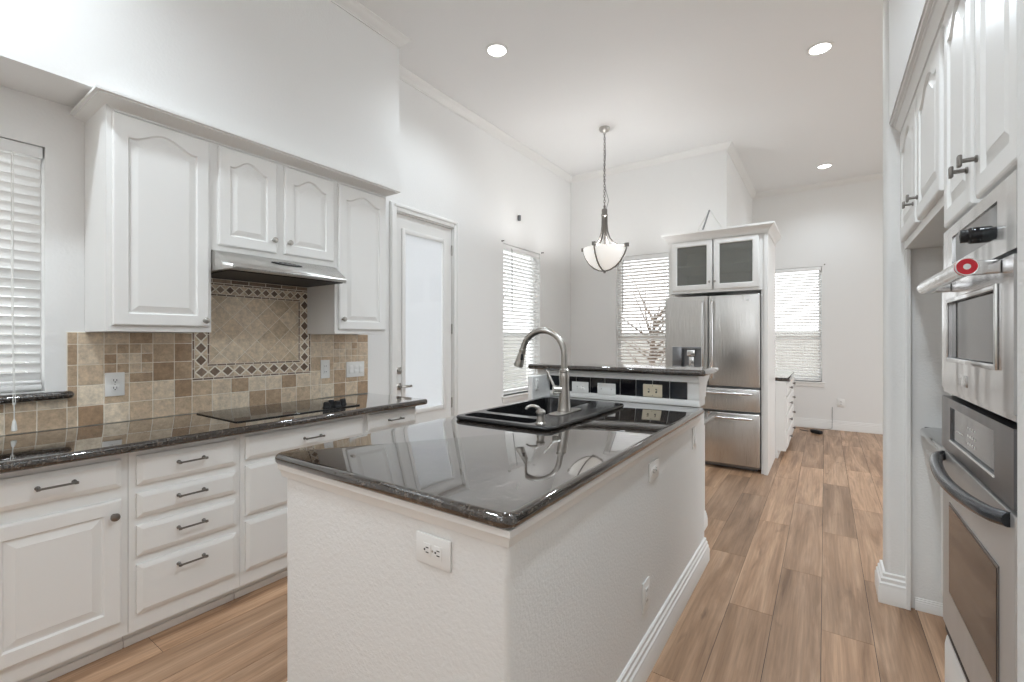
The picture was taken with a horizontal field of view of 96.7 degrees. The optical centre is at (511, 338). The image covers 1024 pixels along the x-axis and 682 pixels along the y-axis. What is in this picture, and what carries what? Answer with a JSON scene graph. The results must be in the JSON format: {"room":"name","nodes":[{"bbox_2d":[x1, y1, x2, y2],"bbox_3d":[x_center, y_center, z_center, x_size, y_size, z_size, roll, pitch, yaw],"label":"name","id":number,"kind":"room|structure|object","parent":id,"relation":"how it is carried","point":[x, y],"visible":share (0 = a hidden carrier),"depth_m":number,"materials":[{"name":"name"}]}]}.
{"room":"kitchen","nodes":[
{"label":"kitchen","id":0,"kind":"room"},
{"bbox_2d":[0,0,398,189],"bbox_3d":[-2.547,-1.740,1.400,0.324,1.200,5.420,0,0,35],"label":"soffit","id":1,"kind":"structure","parent":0,"point":[309,79],"depth_m":2.56,"materials":[{"name":"white paint"}]},
{"bbox_2d":[0,79,570,435],"bbox_3d":[-1.738,-0.495,2.986,0.140,3.690,8.950,0,0,35],"label":"wall","id":2,"kind":"structure","parent":0,"point":[451,168],"depth_m":4.58,"materials":[{"name":"white paint"}]},
{"bbox_2d":[0,163,40,392],"bbox_3d":[-2.584,-0.331,1.817,0.060,1.162,0.984,0,0,35],"label":"window","id":3,"kind":"structure","parent":2,"relation":"in","point":[40,163],"depth_m":2.20,"materials":[{"name":"white plastic"}]},
{"bbox_2d":[0,138,42,431],"bbox_3d":[-2.494,-0.247,1.754,0.138,1.322,0.970,0,0,35],"label":"window blind","id":4,"kind":"object","parent":3,"relation":"attached to","point":[20,170],"visible":1,"depth_m":2.12,"materials":[{"name":"white plastic"}]},
{"bbox_2d":[0,390,74,403],"bbox_3d":[-2.424,0.271,1.869,0.115,0.039,0.912,0,0,35],"label":"stone ledge","id":5,"kind":"object","parent":2,"relation":"attached to","point":[55,395],"visible":0.99,"depth_m":2.10,"materials":[{"name":"stone"}]},
{"bbox_2d":[85,104,210,332],"bbox_3d":[-1.856,-0.588,2.346,0.386,1.104,0.434,0,0,35],"label":"upper cabinet","id":6,"kind":"object","parent":2,"relation":"attached to","point":[148,185],"visible":1,"depth_m":2.21,"materials":[{"name":"white paint"}]},
{"bbox_2d":[0,278,367,435],"bbox_3d":[-1.922,0.034,2.584,0.011,0.800,2.660,0,0,35],"label":"tile backsplash","id":7,"kind":"structure","parent":2,"relation":"attached to","point":[258,349],"depth_m":2.76,"materials":[{"name":"beige tile"}]},
{"bbox_2d":[105,372,124,396],"bbox_3d":[-2.062,0.235,2.362,0.009,0.122,0.080,0,0,35],"label":"wall outlet","id":8,"kind":"object","parent":7,"relation":"attached to","point":[114,382],"visible":1,"depth_m":2.36,"materials":[{"name":"white plastic"}]},
{"bbox_2d":[111,378,118,382],"bbox_3d":[-2.059,0.215,2.361,0.003,0.028,0.034,0,0,35],"label":"receptacle","id":9,"kind":"object","parent":8,"relation":"attached to","point":[113,380],"depth_m":2.36,"materials":[{"name":"white plastic"}]},
{"bbox_2d":[111,385,118,390],"bbox_3d":[-2.059,0.255,2.361,0.003,0.028,0.034,0,0,35],"label":"receptacle","id":10,"kind":"object","parent":8,"relation":"attached to","point":[113,387],"depth_m":2.36,"materials":[{"name":"white plastic"}]},
{"bbox_2d":[321,360,329,378],"bbox_3d":[-1.377,0.222,3.357,0.010,0.135,0.074,0,0,35],"label":"wall outlet","id":11,"kind":"object","parent":7,"relation":"attached to","point":[325,364],"visible":1,"depth_m":3.35,"materials":[{"name":"white plastic"}]},
{"bbox_2d":[323,365,327,373],"bbox_3d":[-1.374,0.222,3.355,0.004,0.066,0.034,0,0,35],"label":"receptacle","id":12,"kind":"object","parent":11,"relation":"attached to","point":[325,367],"depth_m":3.35,"materials":[{"name":"white plastic"}]},
{"bbox_2d":[346,361,363,377],"bbox_3d":[-1.228,0.237,3.572,0.012,0.120,0.165,0,0,35],"label":"light switch","id":13,"kind":"object","parent":7,"relation":"attached to","point":[353,369],"visible":1,"depth_m":3.56,"materials":[{"name":"white plastic"}]},
{"bbox_2d":[211,142,334,266],"bbox_3d":[-1.521,-0.811,2.833,0.386,0.658,0.747,0,0,35],"label":"upper cabinet","id":14,"kind":"object","parent":2,"relation":"attached to","point":[260,207],"visible":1,"depth_m":2.68,"materials":[{"name":"white paint"}]},
{"bbox_2d":[69,84,400,196],"bbox_3d":[-1.503,-1.099,2.824,0.428,0.082,1.734,0,0,35],"label":"crown molding","id":15,"kind":"structure","parent":14,"relation":"attached to","point":[98,96],"depth_m":2.40,"materials":[{"name":"white paint"}]},
{"bbox_2d":[211,250,345,286],"bbox_3d":[-1.466,-0.421,2.795,0.499,0.119,0.742,0,0,35],"label":"range hood","id":16,"kind":"object","parent":2,"relation":"attached to","point":[224,265],"visible":0.96,"depth_m":2.64,"materials":[{"name":"silver metal"}]},
{"bbox_2d":[306,182,385,333],"bbox_3d":[-1.186,-0.588,3.320,0.386,1.104,0.434,0,0,35],"label":"upper cabinet","id":17,"kind":"object","parent":2,"relation":"attached to","point":[357,305],"visible":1,"depth_m":3.19,"materials":[{"name":"white paint"}]},
{"bbox_2d":[389,201,458,416],"bbox_3d":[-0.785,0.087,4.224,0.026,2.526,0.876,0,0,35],"label":"door frame","id":18,"kind":"structure","parent":2,"relation":"in","point":[394,207],"depth_m":3.95,"materials":[{"name":"white paint"}]},
{"bbox_2d":[406,234,441,408],"bbox_3d":[-0.830,-0.149,4.248,0.008,1.592,0.498,0,0,35],"label":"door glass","id":19,"kind":"object","parent":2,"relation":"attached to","point":[423,255],"depth_m":4.26,"materials":[{"name":"white glass"}]},
{"bbox_2d":[397,214,452,423],"bbox_3d":[-0.799,0.122,4.239,0.106,2.431,0.726,0,0,35],"label":"door","id":20,"kind":"structure","parent":2,"relation":"in","point":[424,249],"depth_m":4.25,"materials":[{"name":"white paint"}]},
{"bbox_2d":[501,250,534,402],"bbox_3d":[0.089,-0.185,5.611,0.165,1.840,0.897,0,0,35],"label":"window","id":21,"kind":"structure","parent":2,"relation":"in","point":[523,395],"depth_m":5.89,"materials":[{"name":"white plastic"}]},
{"bbox_2d":[503,244,538,394],"bbox_3d":[0.112,-0.227,5.595,0.078,1.748,0.803,0,0,35],"label":"window blind","id":22,"kind":"object","parent":21,"relation":"attached to","point":[505,247],"visible":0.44,"depth_m":5.57,"materials":[{"name":"white plastic"}]},
{"bbox_2d":[329,0,882,199],"bbox_3d":[0.842,-2.302,4.007,12.943,0.076,4.696,0,0,-26],"label":"crown molding","id":23,"kind":"structure","parent":2,"relation":"attached to","point":[354,8],"depth_m":5.47,"materials":[{"name":"white paint"}]},
{"bbox_2d":[48,426,947,681],"bbox_3d":[1.822,1.400,2.158,7.213,0.100,13.897,0,0,35],"label":"floor","id":24,"kind":"structure","parent":0,"point":[786,590],"depth_m":2.26,"materials":[{"name":"brown wood"}]},
{"bbox_2d":[0,453,127,681],"bbox_3d":[-2.000,0.913,1.908,0.646,0.873,0.468,0,0,35],"label":"base cabinet","id":25,"kind":"object","parent":24,"relation":"on","point":[64,527],"visible":1,"depth_m":1.77,"materials":[{"name":"white paint"}]},
{"bbox_2d":[122,435,239,647],"bbox_3d":[-1.738,0.913,2.288,0.646,0.873,0.450,0,0,35],"label":"base cabinet","id":26,"kind":"object","parent":24,"relation":"on","point":[184,499],"visible":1,"depth_m":2.10,"materials":[{"name":"white paint"}]},
{"bbox_2d":[233,415,363,598],"bbox_3d":[-1.395,0.913,2.787,0.646,0.873,0.757,0,0,35],"label":"base cabinet","id":27,"kind":"object","parent":24,"relation":"on","point":[263,488],"visible":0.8,"depth_m":2.43,"materials":[{"name":"white paint"}]},
{"bbox_2d":[0,393,426,473],"bbox_3d":[-1.646,0.456,2.398,0.675,0.040,2.685,0,0,35],"label":"countertop","id":28,"kind":"structure","parent":27,"relation":"on","point":[31,450],"depth_m":2.10,"materials":[{"name":"stone"}]},
{"bbox_2d":[196,398,359,422],"bbox_3d":[-1.417,0.413,2.819,0.500,0.044,0.770,0,0,35],"label":"cooktop","id":29,"kind":"object","parent":28,"relation":"in","point":[251,413],"visible":1,"depth_m":2.73,"materials":[{"name":"black glass"}]},
{"bbox_2d":[364,406,415,434],"bbox_3d":[-1.052,0.913,3.287,0.646,0.873,0.452,0,0,35],"label":"drawer","id":30,"kind":"object","parent":24,"relation":"on","point":[396,418],"visible":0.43,"depth_m":3.10,"materials":[{"name":"white paint"}]},
{"bbox_2d":[278,369,709,681],"bbox_3d":[0.181,0.782,2.267,1.109,1.136,2.260,0,0,35],"label":"kitchen island","id":31,"kind":"object","parent":24,"relation":"on","point":[555,596],"visible":0.88,"depth_m":1.40,"materials":[{"name":"white paint"}]},
{"bbox_2d":[416,530,450,572],"bbox_3d":[-0.206,0.553,1.186,0.122,0.080,0.009,0,0,35],"label":"island outlet","id":32,"kind":"object","parent":31,"relation":"attached to","point":[432,550],"visible":1,"depth_m":1.18,"materials":[{"name":"white paint"}]},
{"bbox_2d":[423,542,430,556],"bbox_3d":[-0.224,0.553,1.195,0.028,0.034,0.003,0,0,35],"label":"receptacle","id":33,"kind":"object","parent":32,"relation":"attached to","point":[426,545],"depth_m":1.19,"materials":[{"name":"white paint"}]},
{"bbox_2d":[434,546,441,561],"bbox_3d":[-0.192,0.553,1.173,0.028,0.034,0.003,0,0,35],"label":"receptacle","id":34,"kind":"object","parent":32,"relation":"attached to","point":[437,549],"depth_m":1.17,"materials":[{"name":"white paint"}]},
{"bbox_2d":[275,396,703,529],"bbox_3d":[0.133,0.418,2.115,1.022,0.038,1.972,0,0,35],"label":"island countertop","id":35,"kind":"structure","parent":31,"relation":"on","point":[497,476],"depth_m":1.51,"materials":[{"name":"stone"}]},
{"bbox_2d":[456,397,623,430],"bbox_3d":[0.189,0.494,2.467,0.555,0.230,0.900,0,0,35],"label":"sink","id":36,"kind":"object","parent":35,"relation":"in","point":[516,415],"visible":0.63,"depth_m":2.33,"materials":[{"name":"black"}]},
{"bbox_2d":[525,404,545,424],"bbox_3d":[0.108,0.335,2.038,0.092,0.086,0.048,0,0,23],"label":"soap dispenser","id":37,"kind":"object","parent":36,"relation":"on","point":[540,412],"visible":1,"depth_m":2.02,"materials":[{"name":"silver metal"}]},
{"bbox_2d":[514,327,580,415],"bbox_3d":[0.162,0.158,2.438,0.356,0.440,0.270,0,0,35],"label":"kitchen faucet","id":38,"kind":"object","parent":35,"relation":"on","point":[564,407],"visible":1,"depth_m":2.35,"materials":[{"name":"silver metal"}]},
{"bbox_2d":[535,378,538,389],"bbox_3d":[0.170,0.305,3.069,0.010,0.075,0.045,0,0,35],"label":"bar outlet","id":39,"kind":"object","parent":31,"relation":"attached to","point":[536,380],"visible":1,"depth_m":3.06,"materials":[{"name":"white plastic"}]},
{"bbox_2d":[536,379,538,388],"bbox_3d":[0.173,0.305,3.067,0.004,0.066,0.034,0,0,35],"label":"receptacle","id":40,"kind":"object","parent":39,"relation":"attached to","point":[537,380],"depth_m":3.07,"materials":[{"name":"white plastic"}]},
{"bbox_2d":[572,381,588,392],"bbox_3d":[0.460,0.326,3.072,0.122,0.074,0.010,0,0,35],"label":"bar outlet","id":41,"kind":"object","parent":31,"relation":"attached to","point":[579,387],"visible":1,"depth_m":3.07,"materials":[{"name":"white plastic"}]},
{"bbox_2d":[576,385,583,389],"bbox_3d":[0.458,0.326,3.069,0.066,0.034,0.004,0,0,35],"label":"receptacle","id":42,"kind":"object","parent":41,"relation":"attached to","point":[578,387],"depth_m":3.07,"materials":[{"name":"white plastic"}]},
{"bbox_2d":[597,383,615,394],"bbox_3d":[0.616,0.326,2.966,0.126,0.074,0.008,0,0,35],"label":"blank plate","id":43,"kind":"object","parent":31,"relation":"attached to","point":[602,388],"visible":1,"depth_m":2.96,"materials":[{"name":"white plastic"}]},
{"bbox_2d":[528,362,718,375],"bbox_3d":[0.715,0.195,3.072,1.192,0.036,0.419,0,0,35],"label":"island countertop","id":44,"kind":"structure","parent":31,"relation":"on","point":[572,366],"depth_m":2.89,"materials":[{"name":"stone"}]},
{"bbox_2d":[642,576,649,614],"bbox_3d":[0.549,1.047,1.858,0.010,0.124,0.080,0,0,35],"label":"island outlet","id":45,"kind":"object","parent":31,"relation":"attached to","point":[646,584],"visible":1,"depth_m":1.85,"materials":[{"name":"white paint"}]},
{"bbox_2d":[645,586,647,604],"bbox_3d":[0.551,1.047,1.857,0.004,0.066,0.034,0,0,35],"label":"receptacle","id":46,"kind":"object","parent":45,"relation":"attached to","point":[646,587],"depth_m":1.85,"materials":[{"name":"white paint"}]},
{"bbox_2d":[643,384,661,397],"bbox_3d":[0.861,0.318,2.792,0.118,0.078,0.016,0,0,35],"label":"outlet","id":47,"kind":"object","parent":31,"relation":"attached to","point":[649,390],"visible":1,"depth_m":2.79,"materials":[{"name":"beige plastic"}]},
{"bbox_2d":[649,458,658,482],"bbox_3d":[0.608,0.560,1.945,0.009,0.080,0.124,0,0,35],"label":"island outlet","id":48,"kind":"object","parent":31,"relation":"attached to","point":[654,465],"visible":1,"depth_m":1.93,"materials":[{"name":"white paint"}]},
{"bbox_2d":[692,427,695,449],"bbox_3d":[1.022,0.554,2.544,0.012,0.118,0.072,0,0,35],"label":"switch","id":49,"kind":"object","parent":31,"relation":"attached to","point":[694,428],"visible":1,"depth_m":2.53,"materials":[{"name":"white paint"}]},
{"bbox_2d":[704,425,707,530],"bbox_3d":[0.893,0.979,3.326,0.901,0.742,0.540,0,0,35],"label":"base cabinet","id":50,"kind":"object","parent":24,"relation":"on","point":[705,513],"visible":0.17,"depth_m":3.28,"materials":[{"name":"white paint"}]},
{"bbox_2d":[704,411,717,424],"bbox_3d":[0.986,0.589,3.471,0.930,0.038,0.884,0,0,35],"label":"countertop","id":51,"kind":"structure","parent":50,"relation":"on","point":[708,415],"depth_m":3.40,"materials":[{"name":"stone"}]},
{"bbox_2d":[665,293,760,470],"bbox_3d":[2.286,0.448,5.083,0.929,1.805,0.832,0,0,35],"label":"refrigerator","id":52,"kind":"object","parent":24,"relation":"on","point":[723,332],"visible":0.66,"depth_m":4.71,"materials":[{"name":"silver metal"}]},
{"bbox_2d":[661,221,780,474],"bbox_3d":[2.339,0.101,5.077,1.094,2.498,0.862,0,0,35],"label":"tall cabinet","id":53,"kind":"object","parent":24,"relation":"on","point":[738,259],"visible":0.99,"depth_m":4.80,"materials":[{"name":"white paint"}]},
{"bbox_2d":[697,210,721,229],"bbox_3d":[2.174,-1.266,5.117,0.482,0.345,0.244,0,0,44],"label":"frame","id":54,"kind":"object","parent":53,"relation":"on","point":[708,211],"visible":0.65,"depth_m":5.05,"materials":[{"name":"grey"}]},
{"bbox_2d":[677,260,751,275],"bbox_3d":[2.353,-0.796,5.133,0.891,0.023,0.715,0,0,35],"label":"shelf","id":55,"kind":"object","parent":53,"relation":"attached to","point":[744,267],"depth_m":5.14,"materials":[{"name":"white paint"}]},
{"bbox_2d":[775,377,795,457],"bbox_3d":[3.194,0.913,5.771,0.658,0.873,1.240,0,0,35],"label":"base cabinet","id":56,"kind":"object","parent":24,"relation":"on","point":[784,391],"visible":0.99,"depth_m":5.14,"materials":[{"name":"white paint"}]},
{"bbox_2d":[775,371,795,381],"bbox_3d":[3.186,0.457,5.773,0.644,0.040,1.276,0,0,35],"label":"countertop","id":57,"kind":"structure","parent":56,"relation":"on","point":[787,376],"depth_m":5.45,"materials":[{"name":"stone"}]},
{"bbox_2d":[800,429,822,433],"bbox_3d":[4.324,1.325,6.607,0.060,0.050,0.382,0,0,-13],"label":"power adapter","id":58,"kind":"object","parent":24,"relation":"on","point":[811,430],"visible":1,"depth_m":6.48,"materials":[{"name":"black plastic"}]},
{"bbox_2d":[900,26,948,610],"bbox_3d":[1.932,0.126,1.708,0.702,2.449,1.032,0,0,35],"label":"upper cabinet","id":59,"kind":"object","parent":24,"relation":"on","point":[922,134],"visible":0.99,"depth_m":1.90,"materials":[{"name":"white paint"}]},
{"bbox_2d":[941,487,942,595],"bbox_3d":[1.994,0.913,1.666,0.552,0.873,1.032,0,0,35],"label":"base cabinet","id":60,"kind":"object","parent":24,"relation":"on","point":[941,487],"visible":0.02,"depth_m":2.16,"materials":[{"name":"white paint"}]},
{"bbox_2d":[920,427,945,450],"bbox_3d":[1.984,0.456,1.683,0.589,0.040,1.049,0,0,35],"label":"countertop","id":61,"kind":"structure","parent":60,"relation":"on","point":[933,436],"depth_m":2.07,"materials":[{"name":"stone"}]},
{"bbox_2d":[944,0,1016,681],"bbox_3d":[1.438,0.126,0.990,0.702,2.449,0.709,0,0,35],"label":"tall cabinet","id":62,"kind":"object","parent":24,"relation":"on","point":[980,36],"visible":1,"depth_m":1.13,"materials":[{"name":"white paint"}]},
{"bbox_2d":[890,0,949,132],"bbox_3d":[1.466,-1.065,1.597,0.054,0.074,1.746,0,0,35],"label":"crown molding","id":63,"kind":"structure","parent":62,"relation":"attached to","point":[932,21],"depth_m":1.72,"materials":[{"name":"white paint"}]},
{"bbox_2d":[917,169,1016,421],"bbox_3d":[1.391,-0.085,1.023,0.668,0.499,0.667,0,0,35],"label":"oven","id":64,"kind":"object","parent":62,"relation":"in","point":[977,283],"visible":1,"depth_m":1.07,"materials":[{"name":"grey metal"}]},
{"bbox_2d":[929,395,1016,681],"bbox_3d":[1.397,0.549,1.019,0.654,0.742,0.667,0,0,35],"label":"oven","id":65,"kind":"object","parent":62,"relation":"in","point":[976,472],"visible":0.98,"depth_m":1.08,"materials":[{"name":"grey metal"}]},
{"bbox_2d":[357,0,882,192],"bbox_3d":[1.727,-2.400,2.029,7.054,0.120,11.700,0,0,35],"label":"ceiling","id":66,"kind":"structure","parent":0,"point":[666,77],"depth_m":4.04,"materials":[{"name":"white paint"}]},
{"bbox_2d":[486,43,507,57],"bbox_3d":[-0.122,-2.335,3.684,0.184,0.008,0.184,0,0,35],"label":"recessed light","id":67,"kind":"object","parent":66,"relation":"in","point":[496,50],"visible":1,"depth_m":3.68,"materials":[{"name":"white plastic"}]},
{"bbox_2d":[581,125,628,272],"bbox_3d":[1.026,-1.534,5.047,0.470,1.612,0.470,0,0,-16],"label":"pendant lamp","id":68,"kind":"object","parent":66,"relation":"hanging from","point":[603,258],"visible":1,"depth_m":4.94,"materials":[{"name":"white glass"}]},
{"bbox_2d":[806,41,833,55],"bbox_3d":[2.478,-2.335,3.660,0.184,0.008,0.184,0,0,35],"label":"recessed light","id":69,"kind":"object","parent":66,"relation":"in","point":[822,47],"visible":1,"depth_m":3.66,"materials":[{"name":"white"}]},
{"bbox_2d":[816,163,832,168],"bbox_3d":[4.224,-2.335,6.149,0.184,0.008,0.184,0,0,35],"label":"recessed light","id":70,"kind":"object","parent":66,"relation":"in","point":[822,166],"visible":1,"depth_m":6.15,"materials":[{"name":"white"}]},
{"bbox_2d":[571,153,713,404],"bbox_3d":[1.639,-0.495,6.179,2.084,3.690,0.140,0,0,35],"label":"wall","id":71,"kind":"structure","parent":0,"point":[646,204],"depth_m":6.23,"materials":[{"name":"white paint"}]},
{"bbox_2d":[618,257,669,363],"bbox_3d":[1.758,-0.190,6.077,0.812,1.850,0.165,0,0,35],"label":"window","id":72,"kind":"structure","parent":71,"relation":"in","point":[667,257],"depth_m":6.28,"materials":[{"name":"white plastic"}]},
{"bbox_2d":[617,253,669,364],"bbox_3d":[1.742,-0.232,6.054,0.718,1.758,0.078,0,0,35],"label":"window blind","id":73,"kind":"object","parent":72,"relation":"attached to","point":[663,256],"visible":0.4,"depth_m":6.06,"materials":[{"name":"white plastic"}]},
{"bbox_2d":[714,150,751,227],"bbox_3d":[3.181,-0.495,6.460,0.140,3.690,2.350,0,0,35],"label":"wall","id":74,"kind":"structure","parent":0,"point":[732,199],"depth_m":5.55,"materials":[{"name":"white paint"}]},
{"bbox_2d":[752,180,882,424],"bbox_3d":[5.769,-0.495,6.190,4.710,3.690,0.140,0,0,35],"label":"wall","id":75,"kind":"structure","parent":0,"point":[840,228],"depth_m":6.72,"materials":[{"name":"white paint"}]},
{"bbox_2d":[775,267,824,386],"bbox_3d":[4.377,-0.188,7.127,0.873,1.825,0.165,0,0,35],"label":"window","id":76,"kind":"structure","parent":75,"relation":"in","point":[798,382],"depth_m":6.94,"materials":[{"name":"white plastic"}]},
{"bbox_2d":[775,266,820,380],"bbox_3d":[4.366,-0.230,7.112,0.779,1.733,0.060,0,0,35],"label":"window blind","id":77,"kind":"object","parent":76,"relation":"attached to","point":[818,378],"visible":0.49,"depth_m":7.05,"materials":[{"name":"white plastic"}]},
{"bbox_2d":[793,417,882,433],"bbox_3d":[5.782,1.282,6.084,4.569,0.135,0.022,0,0,35],"label":"baseboard","id":78,"kind":"structure","parent":75,"relation":"attached to","point":[799,422],"depth_m":6.72,"materials":[{"name":"white paint"}]},
{"bbox_2d":[837,399,844,406],"bbox_3d":[4.862,0.945,6.723,0.090,0.120,0.009,0,0,35],"label":"outlet","id":79,"kind":"object","parent":75,"relation":"attached to","point":[840,402],"visible":1,"depth_m":6.72,"materials":[{"name":"white plastic"}]},
{"bbox_2d":[883,0,950,608],"bbox_3d":[2.263,-0.495,2.200,0.724,3.690,0.150,0,0,35],"label":"wall","id":80,"kind":"structure","parent":0,"point":[927,390],"depth_m":2.30,"materials":[{"name":"white paint"}]},
{"bbox_2d":[889,0,1023,681],"bbox_3d":[0.521,-0.495,-0.346,0.710,3.690,6.020,0,0,35],"label":"wall","id":81,"kind":"structure","parent":0,"point":[1020,3],"depth_m":0.86,"materials":[{"name":"white paint"}]},
{"bbox_3d":[3.644,-0.495,1.256,2.620,3.690,0.140,0,0,35],"label":"wall partition","id":82,"kind":"structure","parent":0,"visible":0},
{"bbox_2d":[875,560,942,616],"bbox_3d":[3.330,1.275,1.466,3.374,0.150,0.210,0,0,35],"label":"baseboard","id":83,"kind":"structure","parent":82,"relation":"attached to","point":[890,588],"depth_m":2.30,"materials":[{"name":"white paint"}]},
{"label":"outside","id":84,"kind":"structure","parent":0,"visible":0},
{"bbox_2d":[503,366,528,389],"bbox_3d":[2.320,1.625,6.901,24.000,0.150,30.000,0,0,35],"label":"ground","id":85,"kind":"structure","parent":84,"point":[521,384],"depth_m":15.50,"materials":[{"name":"grey"}]},
{"bbox_2d":[0,324,525,383],"bbox_3d":[-4.598,0.660,9.232,0.060,1.720,18.000,0,0,35],"label":"fence","id":86,"kind":"object","parent":85,"relation":"on","point":[505,353],"visible":0.09,"depth_m":15.79,"materials":[{"name":"grey wood"}]},
{"bbox_2d":[623,264,664,364],"bbox_3d":[3.095,-0.152,9.393,2.018,3.420,2.598,0,0,35],"label":"bare tree","id":87,"kind":"object","parent":85,"relation":"on","point":[629,264],"visible":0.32,"depth_m":9.47,"materials":[{"name":"brown plant"}]},
{"bbox_2d":[623,332,817,377],"bbox_3d":[7.122,0.660,12.118,15.000,1.720,0.060,0,0,35],"label":"fence","id":88,"kind":"object","parent":85,"relation":"on","point":[664,332],"visible":0.04,"depth_m":11.96,"materials":[{"name":"grey wood"}]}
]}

